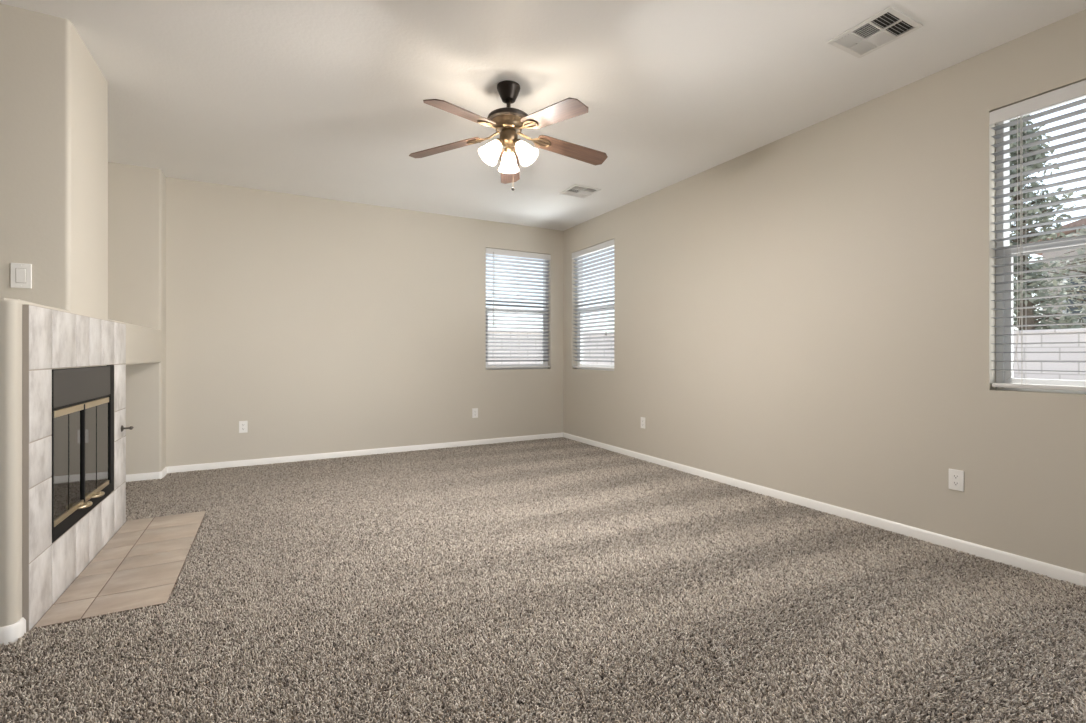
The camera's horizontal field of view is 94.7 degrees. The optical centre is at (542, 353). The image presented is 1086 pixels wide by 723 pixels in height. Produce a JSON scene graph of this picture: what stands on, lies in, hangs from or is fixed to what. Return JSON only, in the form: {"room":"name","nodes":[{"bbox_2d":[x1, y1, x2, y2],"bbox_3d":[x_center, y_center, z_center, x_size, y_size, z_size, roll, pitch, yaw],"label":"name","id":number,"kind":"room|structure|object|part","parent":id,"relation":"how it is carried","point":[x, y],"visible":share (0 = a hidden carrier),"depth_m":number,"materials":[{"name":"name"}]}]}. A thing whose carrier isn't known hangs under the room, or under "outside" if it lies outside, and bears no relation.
{"room":"empty living room","nodes":[
{"label":"empty living room","id":0,"kind":"room"},
{"bbox_2d":[0,3,107,319],"bbox_3d":[-2.794,-0.912,2.571,0.722,1.455,0.655,0,0,-28],"label":"wall","id":1,"kind":"structure","parent":0,"point":[54,93],"depth_m":2.42,"materials":[{"name":"beige paint"}]},
{"bbox_2d":[10,263,31,287],"bbox_3d":[-2.472,-0.371,2.368,0.073,0.117,0.010,0,0,-28],"label":"light switch","id":2,"kind":"object","parent":1,"relation":"attached to","point":[20,273],"visible":1,"depth_m":2.37,"materials":[{"name":"white plastic"}]},
{"bbox_2d":[0,298,160,626],"bbox_3d":[-3.033,0.517,3.014,0.722,1.465,2.855,0,0,-28],"label":"wall","id":3,"kind":"structure","parent":0,"point":[143,344],"depth_m":1.93,"materials":[{"name":"beige paint"}]},
{"bbox_2d":[108,162,165,474],"bbox_3d":[-3.761,-0.195,4.365,0.722,2.890,0.215,0,0,-28],"label":"wall niche","id":4,"kind":"object","parent":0,"point":[136,194],"visible":0.41,"depth_m":4.37,"materials":[{"name":"beige paint"}]},
{"bbox_2d":[126,467,166,481],"bbox_3d":[-3.749,1.079,4.357,0.735,0.070,0.215,0,0,-28],"label":"baseboard","id":5,"kind":"structure","parent":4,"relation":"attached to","point":[152,475],"depth_m":4.38,"materials":[{"name":"white wood"}]},
{"bbox_2d":[166,177,562,466],"bbox_3d":[-2.038,-0.195,5.508,5.160,2.890,0.160,0,0,-28],"label":"wall","id":6,"kind":"structure","parent":0,"point":[321,325],"depth_m":5.30,"materials":[{"name":"beige paint"}]},
{"bbox_2d":[239,421,247,432],"bbox_3d":[-2.950,0.717,4.920,0.072,0.116,0.008,0,0,-28],"label":"wall outlet","id":7,"kind":"object","parent":6,"relation":"attached to","point":[243,425],"visible":1,"depth_m":4.92,"materials":[{"name":"white plastic"}]},
{"bbox_2d":[167,432,562,473],"bbox_3d":[-1.609,1.079,5.641,4.278,0.070,0.013,0,0,-28],"label":"baseboard","id":8,"kind":"structure","parent":6,"relation":"attached to","point":[251,462],"depth_m":5.37,"materials":[{"name":"white"}]},
{"bbox_2d":[472,408,477,417],"bbox_3d":[-0.824,0.717,6.067,0.072,0.116,0.008,0,0,-28],"label":"wall outlet","id":9,"kind":"object","parent":6,"relation":"attached to","point":[474,410],"visible":1,"depth_m":6.06,"materials":[{"name":"white plastic"}]},
{"bbox_2d":[486,262,547,369],"bbox_3d":[-0.355,-0.558,6.452,0.914,1.507,0.075,0,0,-28],"label":"window","id":10,"kind":"structure","parent":6,"relation":"in","point":[545,363],"depth_m":6.54,"materials":[{"name":"white plastic"}]},
{"bbox_3d":[-0.346,-0.210,6.437,0.844,0.740,0.026,0,0,-28],"label":"sash","id":11,"kind":"part","parent":10,"relation":"part of","materials":[{"name":"white plastic"}]},
{"bbox_2d":[486,248,550,367],"bbox_3d":[-0.311,-0.562,6.371,0.910,1.480,0.078,0,0,-28],"label":"window blind","id":12,"kind":"object","parent":10,"relation":"attached to","point":[496,252],"visible":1,"depth_m":6.37,"materials":[{"name":"white plastic"}]},
{"bbox_3d":[-0.316,0.167,6.381,0.902,0.022,0.048,0,0,-28],"label":"rail","id":13,"kind":"part","parent":12,"relation":"part of","materials":[{"name":"white plastic"}]},
{"bbox_2d":[0,0,1085,230],"bbox_3d":[-0.406,-1.740,1.448,7.060,0.200,9.455,0,0,-28],"label":"ceiling","id":14,"kind":"structure","parent":0,"point":[312,98],"depth_m":2.97,"materials":[{"name":"paint"}]},
{"bbox_2d":[409,80,607,190],"bbox_3d":[-0.174,-1.317,3.061,1.261,0.646,1.272,0,0,-28],"label":"ceiling fan","id":15,"kind":"object","parent":14,"relation":"hanging from","point":[508,122],"visible":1,"depth_m":3.02,"materials":[{"name":"brown wood"}]},
{"bbox_3d":[-0.619,-1.309,3.178,0.481,0.006,0.142,-8,10,15],"label":"blade","id":16,"kind":"part","parent":15,"relation":"part of","materials":[{"name":"brown wood"}]},
{"bbox_3d":[-0.442,-1.309,2.713,0.142,0.006,0.481,14,15,31],"label":"blade","id":17,"kind":"part","parent":15,"relation":"part of","materials":[{"name":"brown wood"}]},
{"bbox_3d":[-0.314,-1.215,2.998,0.144,0.149,0.132,0,0,-28],"label":"lamp shade","id":18,"kind":"part","parent":15,"relation":"part of","materials":[{"name":"white glass"}]},
{"bbox_3d":[-0.212,-1.215,3.197,0.128,0.149,0.142,0,0,-28],"label":"lamp shade","id":19,"kind":"part","parent":15,"relation":"part of","materials":[{"name":"white glass"}]},
{"bbox_3d":[-0.232,-1.309,3.490,0.142,0.006,0.481,-12,-7,-4],"label":"blade","id":20,"kind":"part","parent":15,"relation":"part of","materials":[{"name":"brown wood"}]},
{"bbox_3d":[-0.090,-1.215,3.012,0.128,0.149,0.139,0,0,-28],"label":"lamp shade","id":21,"kind":"part","parent":15,"relation":"part of","materials":[{"name":"white glass"}]},
{"bbox_3d":[0.054,-1.309,2.738,0.142,0.006,0.481,15,-2,-39],"label":"blade","id":22,"kind":"part","parent":15,"relation":"part of","materials":[{"name":"brown wood"}]},
{"bbox_3d":[0.184,-1.309,3.218,0.481,0.006,0.142,8,-15,-21],"label":"blade","id":23,"kind":"part","parent":15,"relation":"part of","materials":[{"name":"brown wood"}]},
{"bbox_2d":[559,184,600,197],"bbox_3d":[0.369,-1.634,5.034,0.308,0.014,0.312,0,0,-28],"label":"ceiling vent","id":24,"kind":"object","parent":14,"relation":"in","point":[580,191],"visible":1,"depth_m":5.02,"materials":[{"name":"white metal"}]},
{"bbox_2d":[827,6,922,57],"bbox_3d":[1.692,-1.634,2.557,0.294,0.014,0.309,0,0,-28],"label":"ceiling vent","id":25,"kind":"object","parent":14,"relation":"in","point":[890,24],"visible":1,"depth_m":2.54,"materials":[{"name":"white metal"}]},
{"bbox_2d":[0,456,1085,722],"bbox_3d":[-0.467,1.187,1.245,6.760,0.146,9.155,0,0,-28],"label":"floor","id":26,"kind":"structure","parent":0,"point":[1007,662],"depth_m":1.79,"materials":[{"name":"grey carpet"}]},
{"bbox_2d":[22,304,205,631],"bbox_3d":[-2.418,0.460,2.646,0.914,1.313,1.497,0,0,-28],"label":"fireplace","id":27,"kind":"object","parent":26,"relation":"on","point":[82,558],"visible":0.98,"depth_m":2.40,"materials":[{"name":"tile"}]},
{"bbox_3d":[-2.220,0.514,2.300,0.005,0.460,0.188,0,0,-28],"label":"glass pane","id":28,"kind":"part","parent":27,"relation":"part of","materials":[{"name":"black glass"}]},
{"bbox_3d":[-2.267,0.756,2.387,0.018,0.024,0.390,0,0,-28],"label":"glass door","id":29,"kind":"part","parent":27,"relation":"part of","materials":[{"name":"gold metal"}]},
{"bbox_3d":[-2.267,0.269,2.387,0.018,0.030,0.390,0,0,-28],"label":"rail","id":30,"kind":"part","parent":27,"relation":"part of","materials":[{"name":"gold metal"}]},
{"bbox_3d":[-2.314,0.514,2.474,0.005,0.460,0.194,0,0,-28],"label":"glass pane","id":31,"kind":"part","parent":27,"relation":"part of","materials":[{"name":"black glass"}]},
{"bbox_3d":[-2.419,0.157,2.603,0.068,0.171,0.920,0,0,-28],"label":"hood panel","id":32,"kind":"part","parent":27,"relation":"part of","materials":[{"name":"grey metal"}]},
{"bbox_3d":[-2.429,0.451,2.616,0.082,0.766,0.977,0,0,-28],"label":"metal frame","id":33,"kind":"part","parent":27,"relation":"part of","materials":[{"name":"black metal"}]},
{"bbox_3d":[-2.309,0.756,2.528,0.044,0.029,0.109,0,0,-28],"label":"handle","id":34,"kind":"part","parent":27,"relation":"part of","materials":[{"name":"gold metal"}]},
{"bbox_3d":[-2.414,0.514,2.660,0.005,0.460,0.218,0,0,-28],"label":"glass pane","id":35,"kind":"part","parent":27,"relation":"part of","materials":[{"name":"black glass"}]},
{"bbox_3d":[-2.465,0.269,2.755,0.018,0.030,0.438,0,0,-28],"label":"rail","id":36,"kind":"part","parent":27,"relation":"part of","materials":[{"name":"gold metal"}]},
{"bbox_3d":[-2.465,0.756,2.755,0.018,0.024,0.438,0,0,-28],"label":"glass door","id":37,"kind":"part","parent":27,"relation":"part of","materials":[{"name":"gold metal"}]},
{"bbox_3d":[-2.408,0.756,2.713,0.044,0.029,0.109,0,0,-28],"label":"handle","id":38,"kind":"part","parent":27,"relation":"part of","materials":[{"name":"gold metal"}]},
{"bbox_3d":[-2.519,0.514,2.855,0.005,0.460,0.212,0,0,-28],"label":"glass pane","id":39,"kind":"part","parent":27,"relation":"part of","materials":[{"name":"black glass"}]},
{"bbox_2d":[121,425,133,431],"bbox_3d":[-2.678,0.478,3.220,0.057,0.042,0.042,0,0,-28],"label":"key","id":40,"kind":"object","parent":27,"relation":"attached to","point":[122,427],"visible":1,"depth_m":3.21,"materials":[{"name":"grey metal"}]},
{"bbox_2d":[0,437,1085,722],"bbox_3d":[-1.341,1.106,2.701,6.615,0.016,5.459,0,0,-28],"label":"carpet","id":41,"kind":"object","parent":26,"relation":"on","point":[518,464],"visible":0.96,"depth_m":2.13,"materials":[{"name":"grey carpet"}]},
{"bbox_2d":[563,9,1085,572],"bbox_3d":[2.438,-0.195,2.811,0.160,2.890,9.155,0,0,-28],"label":"wall","id":42,"kind":"structure","parent":0,"point":[808,312],"depth_m":3.31,"materials":[{"name":"beige paint"}]},
{"bbox_2d":[577,246,613,370],"bbox_3d":[0.690,-0.558,6.121,0.075,1.507,0.914,0,0,-28],"label":"window","id":43,"kind":"structure","parent":42,"relation":"in","point":[579,363],"depth_m":6.46,"materials":[{"name":"white plastic"}]},
{"bbox_2d":[572,239,613,369],"bbox_3d":[0.607,-0.562,6.076,0.083,1.480,0.910,0,0,-28],"label":"window blind","id":44,"kind":"object","parent":43,"relation":"attached to","point":[610,243],"visible":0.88,"depth_m":6.06,"materials":[{"name":"white plastic"}]},
{"bbox_3d":[0.619,0.167,6.083,0.048,0.022,0.902,0,0,-28],"label":"rail","id":45,"kind":"part","parent":44,"relation":"part of","materials":[{"name":"white plastic"}]},
{"bbox_3d":[0.773,-0.546,5.798,0.055,1.412,0.008,0,0,-28],"label":"ladder cord","id":46,"kind":"part","parent":44,"relation":"part of","materials":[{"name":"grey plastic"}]},
{"bbox_3d":[0.675,-0.210,6.112,0.026,0.740,0.844,0,0,-28],"label":"sash","id":47,"kind":"part","parent":43,"relation":"part of","materials":[{"name":"white plastic"}]},
{"bbox_2d":[641,417,644,428],"bbox_3d":[1.043,0.718,5.221,0.008,0.116,0.072,0,0,-28],"label":"wall outlet","id":48,"kind":"object","parent":42,"relation":"attached to","point":[642,418],"visible":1,"depth_m":5.21,"materials":[{"name":"white plastic"}]},
{"bbox_2d":[563,432,1085,586],"bbox_3d":[1.515,1.079,4.341,0.013,0.070,5.265,0,0,-28],"label":"baseboard","id":49,"kind":"structure","parent":42,"relation":"attached to","point":[1052,571],"depth_m":3.14,"materials":[{"name":"white wood"}]},
{"bbox_2d":[949,469,963,491],"bbox_3d":[2.335,0.712,2.825,0.008,0.116,0.072,0,0,-28],"label":"wall outlet","id":50,"kind":"object","parent":42,"relation":"attached to","point":[956,477],"visible":1,"depth_m":2.82,"materials":[{"name":"white plastic"}]},
{"bbox_2d":[996,95,1085,393],"bbox_3d":[2.681,-0.558,2.429,0.075,1.507,0.732,0,0,-28],"label":"window","id":51,"kind":"structure","parent":42,"relation":"in","point":[1002,376],"depth_m":2.70,"materials":[{"name":"white plastic"}]},
{"bbox_2d":[989,80,1085,390],"bbox_3d":[2.602,-0.562,2.387,0.073,1.480,0.728,0,0,-28],"label":"window blind","id":52,"kind":"object","parent":51,"relation":"attached to","point":[1076,90],"visible":1,"depth_m":2.55,"materials":[{"name":"white plastic"}]},
{"bbox_3d":[2.448,-0.552,2.601,0.004,1.376,0.057,0,0,-28],"label":"pull cord","id":53,"kind":"part","parent":52,"relation":"part of","materials":[{"name":"grey plastic"}]},
{"bbox_3d":[2.497,-0.546,2.600,0.055,1.412,0.008,0,0,-28],"label":"ladder cord","id":54,"kind":"part","parent":52,"relation":"part of","materials":[{"name":"white fabric"}]},
{"bbox_3d":[2.610,0.167,2.391,0.048,0.022,0.720,0,0,-28],"label":"rail","id":55,"kind":"part","parent":52,"relation":"part of","materials":[{"name":"white plastic"}]},
{"bbox_3d":[2.665,-0.210,2.421,0.026,0.740,0.662,0,0,-28],"label":"sash","id":56,"kind":"part","parent":51,"relation":"part of","materials":[{"name":"white plastic"}]},
{"label":"outside","id":57,"kind":"structure","parent":0,"visible":0},
{"bbox_3d":[7.443,1.310,12.534,65.000,0.080,75.000,0,0,-28],"label":"ground","id":58,"kind":"structure","parent":57,"visible":0},
{"bbox_2d":[488,330,613,364],"bbox_3d":[-5.246,0.385,8.191,22.540,1.770,0.280,0,0,-28],"label":"wall","id":59,"kind":"structure","parent":58,"relation":"on","point":[605,339],"depth_m":10.77,"materials":[{"name":"brick"}]},
{"bbox_2d":[1009,111,1085,330],"bbox_3d":[8.647,-1.648,8.942,1.745,5.984,1.903,0,0,33],"label":"tree","id":60,"kind":"object","parent":58,"relation":"on","point":[1032,275],"visible":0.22,"depth_m":8.77,"materials":[{"name":"green plant"}]},
{"bbox_2d":[1013,328,1085,380],"bbox_3d":[10.198,0.450,2.999,0.280,1.640,23.600,0,0,-28],"label":"wall","id":61,"kind":"structure","parent":58,"relation":"on","point":[1062,366],"depth_m":7.52,"materials":[{"name":"brick"}]},
{"bbox_2d":[1029,218,1085,327],"bbox_3d":[19.520,-1.540,11.206,9.800,5.620,10.600,0,0,-28],"label":"neighbor house","id":62,"kind":"structure","parent":58,"relation":"on","point":[1080,222],"depth_m":12.83,"materials":[{"name":"grey paint"}]},
{"bbox_3d":[13.746,-1.400,12.297,0.020,1.040,1.240,0,0,-28],"label":"house pane","id":63,"kind":"part","parent":62,"relation":"part of","materials":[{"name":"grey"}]},
{"bbox_2d":[1030,224,1085,326],"bbox_3d":[11.773,-0.770,10.041,3.315,4.208,3.234,0,0,41],"label":"tree","id":64,"kind":"object","parent":58,"relation":"on","point":[1081,260],"visible":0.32,"depth_m":10.53,"materials":[{"name":"green plant"}]},
{"bbox_3d":[-2.808,-0.195,-0.017,1.760,2.890,8.835,0,0,-28],"label":"wall","id":65,"kind":"structure","parent":0,"visible":0},
{"bbox_2d":[0,617,25,645],"bbox_3d":[-3.065,1.079,1.401,2.335,0.070,0.072,0,0,-28],"label":"baseboard","id":66,"kind":"structure","parent":65,"relation":"attached to","point":[12,633],"depth_m":1.93,"materials":[{"name":"white"}]}
]}

